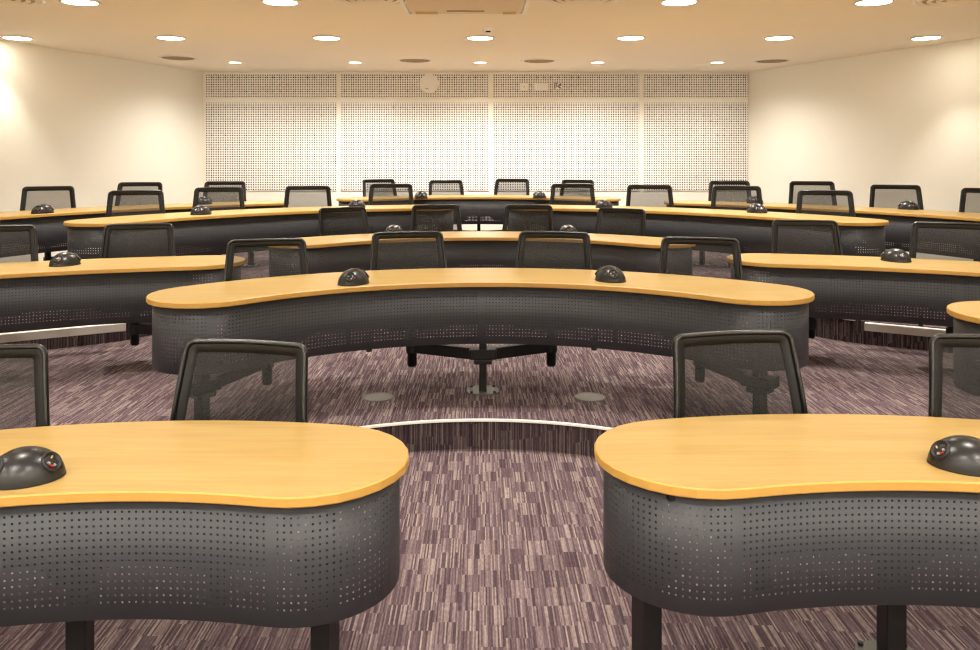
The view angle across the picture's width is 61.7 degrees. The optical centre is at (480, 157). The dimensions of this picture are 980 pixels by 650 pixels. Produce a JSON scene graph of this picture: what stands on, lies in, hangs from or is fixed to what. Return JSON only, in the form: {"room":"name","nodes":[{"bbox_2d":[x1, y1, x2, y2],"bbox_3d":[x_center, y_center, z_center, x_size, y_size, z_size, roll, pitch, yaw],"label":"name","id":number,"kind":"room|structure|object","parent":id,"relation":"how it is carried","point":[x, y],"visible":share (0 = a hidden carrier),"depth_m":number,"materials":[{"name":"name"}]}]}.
{"room":"lecture hall","nodes":[
{"label":"lecture hall","id":0,"kind":"room"},
{"bbox_2d":[0,40,202,260],"bbox_3d":[-5.994,0.220,5.355,1.296,3.360,15.505,0,0,7],"label":"wall","id":1,"kind":"structure","parent":0,"point":[91,124],"depth_m":10.77,"materials":[{"name":"white paint"}]},
{"bbox_2d":[0,245,946,350],"bbox_3d":[0.100,1.350,8.935,12.800,0.180,8.070,0,0,0],"label":"floor","id":2,"kind":"structure","parent":0,"point":[834,329],"depth_m":6.33,"materials":[{"name":"purple carpet"}]},
{"bbox_2d":[0,323,125,342],"bbox_3d":[-3.375,1.280,5.850,1.549,0.060,0.051,0,0,-29],"label":"bar","id":3,"kind":"object","parent":2,"relation":"on","point":[106,328],"visible":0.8,"depth_m":6.00,"materials":[{"name":"metal"}]},
{"bbox_2d":[0,201,283,252],"bbox_3d":[-3.962,0.890,7.895,1.160,0.740,5.092,0,0,31],"label":"curved desk","id":4,"kind":"object","parent":2,"relation":"on","point":[50,228],"visible":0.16,"depth_m":7.81,"materials":[{"name":"brown wood"}]},
{"bbox_2d":[31,204,53,213],"bbox_3d":[-4.123,0.476,7.711,0.162,0.088,0.210,0,0,28],"label":"dome","id":5,"kind":"object","parent":4,"relation":"on","point":[41,208],"visible":1,"depth_m":7.65,"materials":[{"name":"black"}]},
{"bbox_2d":[20,186,98,260],"bbox_3d":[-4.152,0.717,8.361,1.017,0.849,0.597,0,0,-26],"label":"chair","id":6,"kind":"object","parent":4,"relation":"attached to","point":[58,197],"visible":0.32,"depth_m":8.48,"materials":[{"name":"black fabric"}]},
{"bbox_2d":[34,217,95,239],"bbox_3d":[-3.956,0.671,7.891,0.634,0.238,4.172,0,0,31],"label":"cable tray","id":7,"kind":"object","parent":4,"relation":"on","point":[47,228],"depth_m":7.74,"materials":[{"name":"black metal"}]},
{"bbox_2d":[117,182,162,190],"bbox_3d":[-3.810,0.698,9.006,0.545,0.849,0.597,0,0,-8],"label":"chair","id":8,"kind":"object","parent":4,"relation":"attached to","point":[123,185],"visible":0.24,"depth_m":9.27,"materials":[{"name":"black"}]},
{"bbox_2d":[204,181,245,249],"bbox_3d":[-3.035,0.705,9.659,0.584,0.849,0.597,0,0,-8],"label":"chair","id":9,"kind":"object","parent":4,"relation":"attached to","point":[241,184],"visible":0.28,"depth_m":9.92,"materials":[{"name":"black"}]},
{"bbox_2d":[63,205,413,279],"bbox_3d":[-1.983,0.890,8.002,3.874,0.740,1.034,0,0,-38],"label":"curved desk","id":10,"kind":"object","parent":2,"relation":"on","point":[216,229],"visible":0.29,"depth_m":7.56,"materials":[{"name":"brown wood"}]},
{"bbox_2d":[105,190,164,216],"bbox_3d":[-3.110,0.726,7.353,0.545,0.849,0.736,0,0,-20],"label":"chair","id":11,"kind":"object","parent":10,"relation":"attached to","point":[119,202],"visible":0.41,"depth_m":7.66,"materials":[{"name":"black"}]},
{"bbox_2d":[190,205,211,214],"bbox_3d":[-2.577,0.476,7.547,0.162,0.088,0.210,0,0,28],"label":"dome","id":12,"kind":"object","parent":10,"relation":"on","point":[200,209],"visible":1,"depth_m":7.48,"materials":[{"name":"black"}]},
{"bbox_2d":[192,187,244,246],"bbox_3d":[-2.606,0.721,8.079,0.545,0.849,0.597,0,0,-12],"label":"chair","id":13,"kind":"object","parent":10,"relation":"attached to","point":[215,198],"visible":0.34,"depth_m":8.33,"materials":[{"name":"black fabric"}]},
{"bbox_2d":[181,214,405,244],"bbox_3d":[-1.973,0.671,7.989,3.050,0.238,0.527,0,0,-38],"label":"cable tray","id":14,"kind":"object","parent":10,"relation":"on","point":[212,229],"depth_m":7.77,"materials":[{"name":"black metal"}]},
{"bbox_2d":[283,186,331,237],"bbox_3d":[-1.832,0.725,8.647,0.545,0.849,0.597,0,0,-10],"label":"chair","id":15,"kind":"object","parent":10,"relation":"attached to","point":[295,196],"visible":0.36,"depth_m":8.89,"materials":[{"name":"black"}]},
{"bbox_2d":[368,184,413,204],"bbox_3d":[-0.993,0.714,8.995,0.545,0.849,0.597,0,0,-5],"label":"chair","id":16,"kind":"object","parent":10,"relation":"attached to","point":[379,194],"visible":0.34,"depth_m":9.24,"materials":[{"name":"black"}]},
{"bbox_2d":[336,195,620,230],"bbox_3d":[-0.030,0.890,10.931,3.677,0.740,1.239,0,0,0],"label":"curved desk","id":17,"kind":"object","parent":2,"relation":"on","point":[472,206],"visible":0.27,"depth_m":10.94,"materials":[{"name":"brown wood"}]},
{"bbox_2d":[362,179,394,196],"bbox_3d":[-1.339,0.717,11.085,0.670,0.849,0.597,0,0,-31],"label":"chair","id":18,"kind":"object","parent":17,"relation":"attached to","point":[366,183],"visible":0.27,"depth_m":11.28,"materials":[{"name":"black"}]},
{"bbox_2d":[428,180,471,230],"bbox_3d":[-0.413,0.740,11.435,0.632,0.849,0.597,0,0,-10],"label":"chair","id":19,"kind":"object","parent":17,"relation":"attached to","point":[436,187],"visible":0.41,"depth_m":11.68,"materials":[{"name":"black"}]},
{"bbox_2d":[418,202,548,216],"bbox_3d":[-0.030,0.671,10.939,2.912,0.238,0.683,0,0,0],"label":"cable tray","id":20,"kind":"object","parent":17,"relation":"on","point":[472,209],"depth_m":10.95,"materials":[{"name":"black metal"}]},
{"bbox_2d":[486,179,529,230],"bbox_3d":[0.355,0.719,11.435,0.634,0.849,0.597,0,0,10],"label":"chair","id":21,"kind":"object","parent":17,"relation":"attached to","point":[502,186],"visible":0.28,"depth_m":11.67,"materials":[{"name":"black"}]},
{"bbox_2d":[562,179,593,185],"bbox_3d":[1.272,0.724,11.091,0.684,0.849,0.597,0,0,31],"label":"chair","id":22,"kind":"object","parent":17,"relation":"attached to","point":[566,181],"visible":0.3,"depth_m":11.37,"materials":[{"name":"black"}]},
{"bbox_2d":[551,205,888,306],"bbox_3d":[1.957,0.890,8.036,3.796,0.740,1.014,0,0,38],"label":"curved desk","id":23,"kind":"object","parent":2,"relation":"on","point":[754,229],"visible":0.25,"depth_m":7.66,"materials":[{"name":"brown wood"}]},
{"bbox_2d":[550,184,595,204],"bbox_3d":[1.009,0.714,8.995,0.545,0.849,0.597,0,0,5],"label":"chair","id":24,"kind":"object","parent":23,"relation":"attached to","point":[561,194],"visible":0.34,"depth_m":9.24,"materials":[{"name":"black"}]},
{"bbox_2d":[595,200,612,207],"bbox_3d":[1.279,0.476,8.528,0.162,0.088,0.210,0,0,-28],"label":"dome","id":25,"kind":"object","parent":23,"relation":"on","point":[602,203],"visible":0.98,"depth_m":8.46,"materials":[{"name":"black"}]},
{"bbox_2d":[626,185,673,236],"bbox_3d":[1.796,0.715,8.666,0.545,0.849,0.597,0,0,8],"label":"chair","id":26,"kind":"object","parent":23,"relation":"attached to","point":[637,195],"visible":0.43,"depth_m":8.91,"materials":[{"name":"black fabric"}]},
{"bbox_2d":[554,214,765,241],"bbox_3d":[1.946,0.671,8.022,2.975,0.238,0.510,0,0,38],"label":"cable tray","id":27,"kind":"object","parent":23,"relation":"on","point":[741,227],"depth_m":7.86,"materials":[{"name":"black metal"}]},
{"bbox_2d":[710,186,762,243],"bbox_3d":[2.548,0.708,8.131,0.545,0.849,0.597,0,0,14],"label":"chair","id":28,"kind":"object","parent":23,"relation":"attached to","point":[723,197],"visible":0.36,"depth_m":8.38,"materials":[{"name":"black fabric"}]},
{"bbox_2d":[747,203,767,212],"bbox_3d":[2.624,0.476,7.795,0.162,0.088,0.210,0,0,-28],"label":"dome","id":29,"kind":"object","parent":23,"relation":"on","point":[754,208],"visible":1,"depth_m":7.73,"materials":[{"name":"black"}]},
{"bbox_2d":[796,190,855,254],"bbox_3d":[3.114,0.726,7.389,0.545,0.849,0.681,0,0,20],"label":"chair","id":30,"kind":"object","parent":23,"relation":"attached to","point":[819,202],"visible":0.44,"depth_m":7.66,"materials":[{"name":"black fabric"}]},
{"bbox_2d":[673,201,979,251],"bbox_3d":[3.901,0.890,8.009,1.144,0.740,5.031,0,0,-33],"label":"curved desk","id":31,"kind":"object","parent":2,"relation":"on","point":[900,220],"visible":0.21,"depth_m":7.88,"materials":[{"name":"brown wood"}]},
{"bbox_2d":[708,181,749,200],"bbox_3d":[2.954,0.700,9.710,0.597,0.849,0.597,0,0,8],"label":"chair","id":32,"kind":"object","parent":31,"relation":"attached to","point":[711,183],"visible":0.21,"depth_m":9.97,"materials":[{"name":"black"}]},
{"bbox_2d":[788,181,834,203],"bbox_3d":[3.697,0.689,9.060,0.545,0.849,0.661,0,0,14],"label":"chair","id":33,"kind":"object","parent":31,"relation":"attached to","point":[795,187],"visible":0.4,"depth_m":9.35,"materials":[{"name":"black"}]},
{"bbox_2d":[858,184,923,256],"bbox_3d":[4.152,0.706,8.455,0.820,0.849,0.597,0,0,20],"label":"chair","id":34,"kind":"object","parent":31,"relation":"attached to","point":[881,196],"visible":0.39,"depth_m":8.65,"materials":[{"name":"black fabric"}]},
{"bbox_2d":[898,201,918,209],"bbox_3d":[4.333,0.476,8.312,0.162,0.088,0.210,0,0,-28],"label":"dome","id":35,"kind":"object","parent":31,"relation":"on","point":[905,205],"visible":1,"depth_m":8.25,"materials":[{"name":"black"}]},
{"bbox_2d":[959,188,979,212],"bbox_3d":[4.716,0.713,7.600,0.545,0.849,0.597,0,0,32],"label":"chair","id":36,"kind":"object","parent":31,"relation":"attached to","point":[969,197],"visible":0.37,"depth_m":7.89,"materials":[{"name":"black"}]},
{"bbox_2d":[864,322,945,336],"bbox_3d":[3.180,1.280,6.090,0.600,0.060,0.050,0,0,30],"label":"bar","id":37,"kind":"object","parent":2,"relation":"on","point":[868,326],"visible":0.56,"depth_m":6.09,"materials":[{"name":"metal"}]},
{"bbox_2d":[203,72,747,230],"bbox_3d":[0.000,0.200,13.045,9.300,3.400,0.150,0,0,0],"label":"wall","id":38,"kind":"structure","parent":0,"point":[250,195],"depth_m":12.97,"materials":[{"name":"white paint"}]},
{"bbox_2d":[206,103,335,190],"bbox_3d":[-3.318,-0.180,12.960,2.064,1.388,0.018,0,0,0],"label":"acoustic panel","id":39,"kind":"object","parent":38,"relation":"attached to","point":[264,146],"visible":0.86,"depth_m":12.95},
{"bbox_2d":[206,74,335,96],"bbox_3d":[-3.318,-1.145,12.960,2.064,0.376,0.018,0,0,0],"label":"acoustic panel","id":40,"kind":"object","parent":38,"relation":"attached to","point":[217,85],"visible":1,"depth_m":12.95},
{"bbox_2d":[341,103,488,190],"bbox_3d":[-1.044,-0.180,12.960,2.341,1.388,0.018,0,0,0],"label":"acoustic panel","id":41,"kind":"object","parent":38,"relation":"attached to","point":[415,144],"visible":1,"depth_m":12.95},
{"bbox_2d":[341,74,488,96],"bbox_3d":[-1.044,-1.145,12.960,2.341,0.376,0.018,0,0,0],"label":"acoustic panel","id":42,"kind":"object","parent":38,"relation":"attached to","point":[352,85],"visible":1,"depth_m":12.95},
{"bbox_2d":[420,74,438,92],"bbox_3d":[-0.818,-1.171,12.928,0.300,0.300,0.045,0,0,0],"label":"disc","id":43,"kind":"object","parent":42,"relation":"attached to","point":[429,83],"visible":1,"depth_m":12.91,"materials":[{"name":"white plastic"}]},
{"bbox_2d":[493,103,638,190],"bbox_3d":[1.344,-0.180,12.960,2.309,1.388,0.018,0,0,0],"label":"acoustic panel","id":44,"kind":"object","parent":38,"relation":"attached to","point":[544,144],"visible":0.79,"depth_m":12.95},
{"bbox_2d":[493,74,638,96],"bbox_3d":[1.344,-1.145,12.960,2.309,0.376,0.018,0,0,0],"label":"acoustic panel","id":45,"kind":"object","parent":38,"relation":"attached to","point":[504,85],"visible":1,"depth_m":12.95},
{"bbox_2d":[644,103,747,190],"bbox_3d":[3.393,-0.180,12.960,1.645,1.388,0.018,0,0,0],"label":"acoustic panel","id":46,"kind":"object","parent":38,"relation":"attached to","point":[688,146],"visible":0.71,"depth_m":12.95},
{"bbox_2d":[644,74,747,96],"bbox_3d":[3.393,-1.145,12.960,1.645,0.376,0.018,0,0,0],"label":"acoustic panel","id":47,"kind":"object","parent":38,"relation":"attached to","point":[655,85],"visible":1,"depth_m":12.95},
{"bbox_2d":[47,321,928,456],"bbox_3d":[0.100,1.520,7.585,12.800,0.160,10.770,0,0,0],"label":"floor","id":48,"kind":"structure","parent":0,"point":[111,382],"depth_m":5.10,"materials":[{"name":"purple carpet"}]},
{"bbox_2d":[0,255,225,364],"bbox_3d":[-3.106,1.080,5.273,3.075,0.720,0.795,0,0,-28],"label":"curved desk","id":49,"kind":"object","parent":48,"relation":"on","point":[109,283],"visible":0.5,"depth_m":5.34,"materials":[{"name":"brown wood"}]},
{"bbox_2d":[0,224,38,315],"bbox_3d":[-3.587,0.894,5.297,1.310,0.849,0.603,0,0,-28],"label":"chair","id":50,"kind":"object","parent":49,"relation":"attached to","point":[18,243],"visible":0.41,"depth_m":5.75,"materials":[{"name":"black fabric"}]},
{"bbox_2d":[49,252,80,266],"bbox_3d":[-2.799,0.676,5.518,0.162,0.088,0.210,0,0,28],"label":"dome","id":51,"kind":"object","parent":49,"relation":"on","point":[62,259],"visible":1,"depth_m":5.46,"materials":[{"name":"black"}]},
{"bbox_2d":[1,276,181,311],"bbox_3d":[-3.088,0.871,5.238,2.285,0.238,0.334,0,0,-28],"label":"cable tray","id":52,"kind":"object","parent":49,"relation":"on","point":[18,293],"depth_m":5.30,"materials":[{"name":"black metal"}]},
{"bbox_2d":[96,223,175,345],"bbox_3d":[-2.425,0.907,5.821,0.614,0.849,0.597,0,0,-15],"label":"chair","id":53,"kind":"object","parent":49,"relation":"attached to","point":[123,240],"visible":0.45,"depth_m":6.04,"materials":[{"name":"black fabric"}]},
{"bbox_2d":[362,392,393,401],"bbox_3d":[-0.619,1.437,4.930,0.192,0.006,0.192,0,0,0],"label":"floor outlet","id":54,"kind":"object","parent":48,"relation":"on","point":[377,396],"visible":1,"depth_m":4.92,"materials":[{"name":"metal"}]},
{"bbox_2d":[146,268,814,394],"bbox_3d":[0.014,1.080,4.725,3.550,0.720,1.310,0,0,0],"label":"curved desk","id":55,"kind":"object","parent":48,"relation":"on","point":[664,305],"visible":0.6,"depth_m":4.63,"materials":[{"name":"brown wood"}]},
{"bbox_2d":[223,238,308,339],"bbox_3d":[-1.283,0.931,4.811,0.601,0.849,0.729,0,0,-15],"label":"chair","id":56,"kind":"object","parent":55,"relation":"attached to","point":[269,257],"visible":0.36,"depth_m":5.13,"materials":[{"name":"black fabric"}]},
{"bbox_2d":[337,268,368,285],"bbox_3d":[-0.731,0.676,4.701,0.162,0.088,0.210,0,0,28],"label":"dome","id":57,"kind":"object","parent":55,"relation":"on","point":[353,276],"visible":1,"depth_m":4.63,"materials":[{"name":"black"}]},
{"bbox_2d":[370,231,468,366],"bbox_3d":[-0.388,0.917,5.260,0.643,0.849,0.597,0,0,-13],"label":"chair","id":58,"kind":"object","parent":55,"relation":"attached to","point":[391,250],"visible":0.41,"depth_m":5.48,"materials":[{"name":"black"}]},
{"bbox_2d":[229,292,732,339],"bbox_3d":[0.009,0.871,4.741,2.806,0.238,0.738,0,0,0],"label":"cable tray","id":59,"kind":"object","parent":55,"relation":"on","point":[664,314],"depth_m":4.67,"materials":[{"name":"black metal"}]},
{"bbox_2d":[496,231,591,366],"bbox_3d":[0.401,0.919,5.276,0.639,0.849,0.597,0,0,10],"label":"chair","id":60,"kind":"object","parent":55,"relation":"attached to","point":[535,249],"visible":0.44,"depth_m":5.50,"materials":[{"name":"black"}]},
{"bbox_2d":[595,265,625,282],"bbox_3d":[0.759,0.676,4.816,0.162,0.088,0.210,0,0,-28],"label":"dome","id":61,"kind":"object","parent":55,"relation":"on","point":[607,274],"visible":1,"depth_m":4.75,"materials":[{"name":"black"}]},
{"bbox_2d":[658,237,743,337],"bbox_3d":[1.317,0.925,4.872,0.576,0.849,0.693,0,0,15],"label":"chair","id":62,"kind":"object","parent":55,"relation":"attached to","point":[714,257],"visible":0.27,"depth_m":5.17,"materials":[{"name":"black fabric"}]},
{"bbox_2d":[302,231,662,273],"bbox_3d":[-0.002,1.080,7.421,3.706,0.720,1.303,0,0,0],"label":"curved desk","id":63,"kind":"object","parent":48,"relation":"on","point":[334,253],"visible":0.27,"depth_m":7.17,"materials":[{"name":"brown wood"}]},
{"bbox_2d":[318,207,369,235],"bbox_3d":[-1.291,0.897,7.593,0.758,0.849,0.597,0,0,-31],"label":"chair","id":64,"kind":"object","parent":63,"relation":"attached to","point":[332,220],"visible":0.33,"depth_m":7.87,"materials":[{"name":"black fabric"}]},
{"bbox_2d":[411,204,461,265],"bbox_3d":[-0.375,0.891,7.943,0.610,0.849,0.597,0,0,-10],"label":"chair","id":65,"kind":"object","parent":63,"relation":"attached to","point":[446,217],"visible":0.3,"depth_m":8.18,"materials":[{"name":"black fabric"}]},
{"bbox_2d":[318,244,637,271],"bbox_3d":[-0.001,0.871,7.429,2.938,0.238,0.722,0,0,0],"label":"cable tray","id":66,"kind":"object","parent":63,"relation":"on","point":[358,256],"depth_m":7.44,"materials":[{"name":"black metal"}]},
{"bbox_2d":[502,204,553,231],"bbox_3d":[0.384,0.891,7.946,0.640,0.849,0.597,0,0,10],"label":"chair","id":67,"kind":"object","parent":63,"relation":"attached to","point":[517,217],"visible":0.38,"depth_m":8.18,"materials":[{"name":"black fabric"}]},
{"bbox_2d":[594,208,645,235],"bbox_3d":[1.299,0.907,7.599,0.732,0.849,0.597,0,0,31],"label":"chair","id":68,"kind":"object","parent":63,"relation":"attached to","point":[616,221],"visible":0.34,"depth_m":7.87,"materials":[{"name":"black fabric"}]},
{"bbox_2d":[359,419,611,429],"bbox_3d":[0.000,1.441,3.920,4.376,0.010,1.200,0,0,0],"label":"trim","id":69,"kind":"structure","parent":48,"relation":"on","point":[438,420],"depth_m":4.47,"materials":[{"name":"metal"}]},
{"bbox_2d":[574,392,605,401],"bbox_3d":[0.655,1.437,4.930,0.192,0.006,0.192,0,0,0],"label":"floor outlet","id":70,"kind":"object","parent":48,"relation":"on","point":[585,396],"visible":1,"depth_m":4.92,"materials":[{"name":"metal"}]},
{"bbox_2d":[741,253,979,327],"bbox_3d":[3.159,1.080,5.424,2.954,0.720,0.787,0,0,28],"label":"curved desk","id":71,"kind":"object","parent":48,"relation":"on","point":[932,284],"visible":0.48,"depth_m":5.49,"materials":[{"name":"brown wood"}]},
{"bbox_2d":[770,219,846,337],"bbox_3d":[2.417,0.895,5.987,0.545,0.849,0.597,0,0,10],"label":"chair","id":72,"kind":"object","parent":71,"relation":"attached to","point":[788,236],"visible":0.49,"depth_m":6.23,"materials":[{"name":"black fabric"}]},
{"bbox_2d":[786,274,979,306],"bbox_3d":[3.141,0.871,5.389,2.174,0.238,0.327,0,0,28],"label":"cable tray","id":73,"kind":"object","parent":71,"relation":"on","point":[886,290],"depth_m":5.43,"materials":[{"name":"black metal"}]},
{"bbox_2d":[880,248,911,262],"bbox_3d":[2.901,0.676,5.732,0.162,0.088,0.210,0,0,-28],"label":"dome","id":74,"kind":"object","parent":71,"relation":"on","point":[894,254],"visible":1,"depth_m":5.67,"materials":[{"name":"black"}]},
{"bbox_2d":[909,221,979,333],"bbox_3d":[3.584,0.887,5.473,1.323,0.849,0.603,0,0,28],"label":"chair","id":75,"kind":"object","parent":71,"relation":"attached to","point":[960,241],"visible":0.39,"depth_m":5.89,"materials":[{"name":"black fabric"}]},
{"bbox_2d":[947,301,979,333],"bbox_3d":[3.106,1.080,3.401,2.052,0.720,0.714,0,0,40],"label":"curved desk","id":76,"kind":"object","parent":48,"relation":"on","point":[966,314],"visible":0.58,"depth_m":3.85,"materials":[{"name":"brown wood"}]},
{"bbox_2d":[0,449,979,649],"bbox_3d":[0.100,1.650,5.285,12.800,0.100,15.370,0,0,0],"label":"floor","id":77,"kind":"structure","parent":0,"point":[501,549],"depth_m":2.94,"materials":[{"name":"purple carpet"}]},
{"bbox_2d":[0,420,408,649],"bbox_3d":[-1.385,1.255,2.394,2.332,0.690,0.803,0,0,-13],"label":"curved desk","id":78,"kind":"object","parent":77,"relation":"on","point":[228,495],"visible":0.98,"depth_m":2.27,"materials":[{"name":"brown wood"}]},
{"bbox_2d":[0,344,49,570],"bbox_3d":[-1.640,1.082,2.616,0.674,0.849,0.597,0,0,-14],"label":"chair","id":79,"kind":"object","parent":78,"relation":"attached to","point":[24,371],"visible":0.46,"depth_m":2.87,"materials":[{"name":"black"}]},
{"bbox_2d":[0,446,65,489],"bbox_3d":[-1.295,0.866,2.328,0.210,0.088,0.162,0,0,-22],"label":"dome","id":80,"kind":"object","parent":78,"relation":"on","point":[24,467],"visible":1,"depth_m":2.29,"materials":[{"name":"black plastic"}]},
{"bbox_2d":[41,451,61,471],"bbox_3d":[-1.223,0.866,2.327,0.058,0.063,0.064,0,0,0],"label":"socket","id":81,"kind":"object","parent":80,"relation":"attached to","point":[51,461],"depth_m":2.32,"materials":[{"name":"black plastic"}]},
{"bbox_2d":[3,511,291,567],"bbox_3d":[-1.377,1.061,2.361,1.624,0.238,0.342,0,0,-13],"label":"panel","id":82,"kind":"object","parent":78,"relation":"on","point":[31,539],"depth_m":2.26,"materials":[{"name":"black metal"}]},
{"bbox_2d":[107,339,307,605],"bbox_3d":[-0.899,1.092,2.737,0.545,0.849,0.597,0,0,10],"label":"chair","id":83,"kind":"object","parent":78,"relation":"attached to","point":[218,379],"visible":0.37,"depth_m":2.98,"materials":[{"name":"black fabric"}]},
{"bbox_2d":[594,414,979,649],"bbox_3d":[1.520,1.255,2.499,2.323,0.690,0.785,0,0,10],"label":"curved desk","id":84,"kind":"object","parent":77,"relation":"on","point":[772,487],"visible":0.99,"depth_m":2.34,"materials":[{"name":"brown wood"}]},
{"bbox_2d":[672,330,807,589],"bbox_3d":[0.983,1.074,2.807,0.545,0.849,0.597,0,0,-10],"label":"chair","id":85,"kind":"object","parent":84,"relation":"attached to","point":[730,372],"visible":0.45,"depth_m":3.05,"materials":[{"name":"black fabric"}]},
{"bbox_2d":[927,435,979,476],"bbox_3d":[1.434,0.866,2.419,0.210,0.088,0.162,0,0,25],"label":"dome","id":86,"kind":"object","parent":84,"relation":"on","point":[958,454],"visible":1,"depth_m":2.38,"materials":[{"name":"black plastic"}]},
{"bbox_2d":[930,440,950,459],"bbox_3d":[1.362,0.866,2.421,0.058,0.063,0.063,0,0,0],"label":"socket","id":87,"kind":"object","parent":86,"relation":"attached to","point":[940,449],"depth_m":2.41,"materials":[{"name":"black plastic"}]},
{"bbox_2d":[928,334,979,555],"bbox_3d":[1.740,1.070,2.734,0.736,0.849,0.597,0,0,10],"label":"chair","id":88,"kind":"object","parent":84,"relation":"attached to","point":[954,359],"visible":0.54,"depth_m":2.98,"materials":[{"name":"black fabric"}]},
{"bbox_2d":[0,0,979,71],"bbox_3d":[0.100,-1.410,5.285,12.800,0.100,15.370,0,0,0],"label":"ceiling","id":89,"kind":"structure","parent":0,"point":[255,34],"depth_m":8.89,"materials":[{"name":"paint"}]},
{"bbox_2d":[0,36,34,40],"bbox_3d":[-5.230,-1.352,9.250,0.342,0.016,0.342,0,0,0],"label":"recessed light","id":90,"kind":"object","parent":89,"relation":"in","point":[17,38],"visible":1,"depth_m":9.24,"materials":[{"name":"white"}]},
{"bbox_2d":[0,0,47,6],"bbox_3d":[-4.088,-1.350,6.970,0.720,0.020,0.720,0,0,0],"label":"ceiling vent","id":91,"kind":"object","parent":89,"relation":"in","point":[13,3],"visible":1,"depth_m":7.15,"materials":[{"name":"paint"}]},
{"bbox_2d":[58,0,101,6],"bbox_3d":[-3.480,-1.352,7.120,0.342,0.016,0.342,0,0,0],"label":"recessed light","id":92,"kind":"object","parent":89,"relation":"in","point":[88,3],"visible":1,"depth_m":7.11,"materials":[{"name":"white"}]},
{"bbox_2d":[155,36,186,40],"bbox_3d":[-3.500,-1.352,9.250,0.342,0.016,0.342,0,0,0],"label":"recessed light","id":93,"kind":"object","parent":89,"relation":"in","point":[168,38],"visible":1,"depth_m":9.24,"materials":[{"name":"white"}]},
{"bbox_2d":[158,55,197,60],"bbox_3d":[-4.100,-1.350,11.097,0.500,0.020,0.500,0,0,0],"label":"ceiling vent","id":94,"kind":"object","parent":89,"relation":"in","point":[168,57],"visible":1,"depth_m":11.01,"materials":[{"name":"metal"}]},
{"bbox_2d":[260,0,300,6],"bbox_3d":[-1.740,-1.352,7.120,0.342,0.016,0.342,0,0,0],"label":"recessed light","id":95,"kind":"object","parent":89,"relation":"in","point":[284,3],"visible":1,"depth_m":7.12,"materials":[{"name":"white"}]},
{"bbox_2d":[312,36,341,40],"bbox_3d":[-1.740,-1.352,9.250,0.342,0.016,0.342,0,0,0],"label":"recessed light","id":96,"kind":"object","parent":89,"relation":"in","point":[322,38],"visible":1,"depth_m":9.24,"materials":[{"name":"white"}]},
{"bbox_2d":[334,0,406,6],"bbox_3d":[-0.904,-1.350,6.992,0.720,0.020,0.720,0,0,0],"label":"ceiling vent","id":97,"kind":"object","parent":89,"relation":"in","point":[364,3],"visible":0.95,"depth_m":7.13,"materials":[{"name":"paint"}]},
{"bbox_2d":[397,58,432,62],"bbox_3d":[-0.916,-1.350,11.380,0.500,0.020,0.500,0,0,0],"label":"ceiling vent","id":98,"kind":"object","parent":89,"relation":"in","point":[407,60],"visible":1,"depth_m":11.32,"materials":[{"name":"metal"}]},
{"bbox_2d":[399,0,529,14],"bbox_3d":[-0.140,-1.345,7.100,1.121,0.030,1.121,0,0,0],"label":"air conditioner","id":99,"kind":"object","parent":89,"relation":"attached to","point":[416,7],"depth_m":7.27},
{"bbox_2d":[465,36,494,40],"bbox_3d":[-0.010,-1.352,9.250,0.342,0.016,0.342,0,0,0],"label":"recessed light","id":100,"kind":"object","parent":89,"relation":"in","point":[473,38],"visible":1,"depth_m":9.24,"materials":[{"name":"white"}]},
{"bbox_2d":[521,58,556,62],"bbox_3d":[0.809,-1.350,11.438,0.500,0.020,0.500,0,0,0],"label":"ceiling vent","id":101,"kind":"object","parent":89,"relation":"in","point":[534,60],"visible":1,"depth_m":11.35,"materials":[{"name":"metal"}]},
{"bbox_2d":[541,0,622,6],"bbox_3d":[0.867,-1.350,6.970,0.720,0.020,0.720,0,0,0],"label":"ceiling vent","id":102,"kind":"object","parent":89,"relation":"in","point":[570,3],"visible":1,"depth_m":7.12,"materials":[{"name":"paint"}]},
{"bbox_2d":[616,36,645,40],"bbox_3d":[1.690,-1.352,9.250,0.342,0.016,0.342,0,0,0],"label":"recessed light","id":103,"kind":"object","parent":89,"relation":"in","point":[622,38],"visible":1,"depth_m":9.24,"materials":[{"name":"white"}]},
{"bbox_2d":[659,0,698,6],"bbox_3d":[1.720,-1.352,7.120,0.342,0.016,0.342,0,0,0],"label":"recessed light","id":104,"kind":"object","parent":89,"relation":"in","point":[674,3],"visible":1,"depth_m":7.12,"materials":[{"name":"white"}]},
{"bbox_2d":[753,58,790,62],"bbox_3d":[4.059,-1.350,11.438,0.500,0.020,0.500,0,0,0],"label":"ceiling vent","id":105,"kind":"object","parent":89,"relation":"in","point":[772,60],"visible":1,"depth_m":11.35,"materials":[{"name":"metal"}]},
{"bbox_2d":[763,36,794,40],"bbox_3d":[3.360,-1.352,9.250,0.342,0.016,0.342,0,0,0],"label":"recessed light","id":106,"kind":"object","parent":89,"relation":"in","point":[771,38],"visible":1,"depth_m":9.24,"materials":[{"name":"white"}]},
{"bbox_2d":[852,0,895,6],"bbox_3d":[3.410,-1.352,7.120,0.342,0.016,0.342,0,0,0],"label":"recessed light","id":107,"kind":"object","parent":89,"relation":"in","point":[865,3],"visible":1,"depth_m":7.11,"materials":[{"name":"white"}]},
{"bbox_2d":[909,36,942,40],"bbox_3d":[5.020,-1.352,9.250,0.342,0.016,0.342,0,0,0],"label":"recessed light","id":108,"kind":"object","parent":89,"relation":"in","point":[919,38],"visible":1,"depth_m":9.24,"materials":[{"name":"white"}]},
{"bbox_2d":[910,0,979,7],"bbox_3d":[4.071,-1.350,7.014,0.720,0.020,0.720,0,0,0],"label":"ceiling vent","id":109,"kind":"object","parent":89,"relation":"in","point":[920,3],"visible":1,"depth_m":7.15,"materials":[{"name":"paint"}]},
{"bbox_2d":[748,38,979,253],"bbox_3d":[6.116,0.220,5.386,1.525,3.360,15.560,0,0,-8],"label":"wall","id":110,"kind":"structure","parent":0,"point":[908,116],"depth_m":10.69,"materials":[{"name":"white paint"}]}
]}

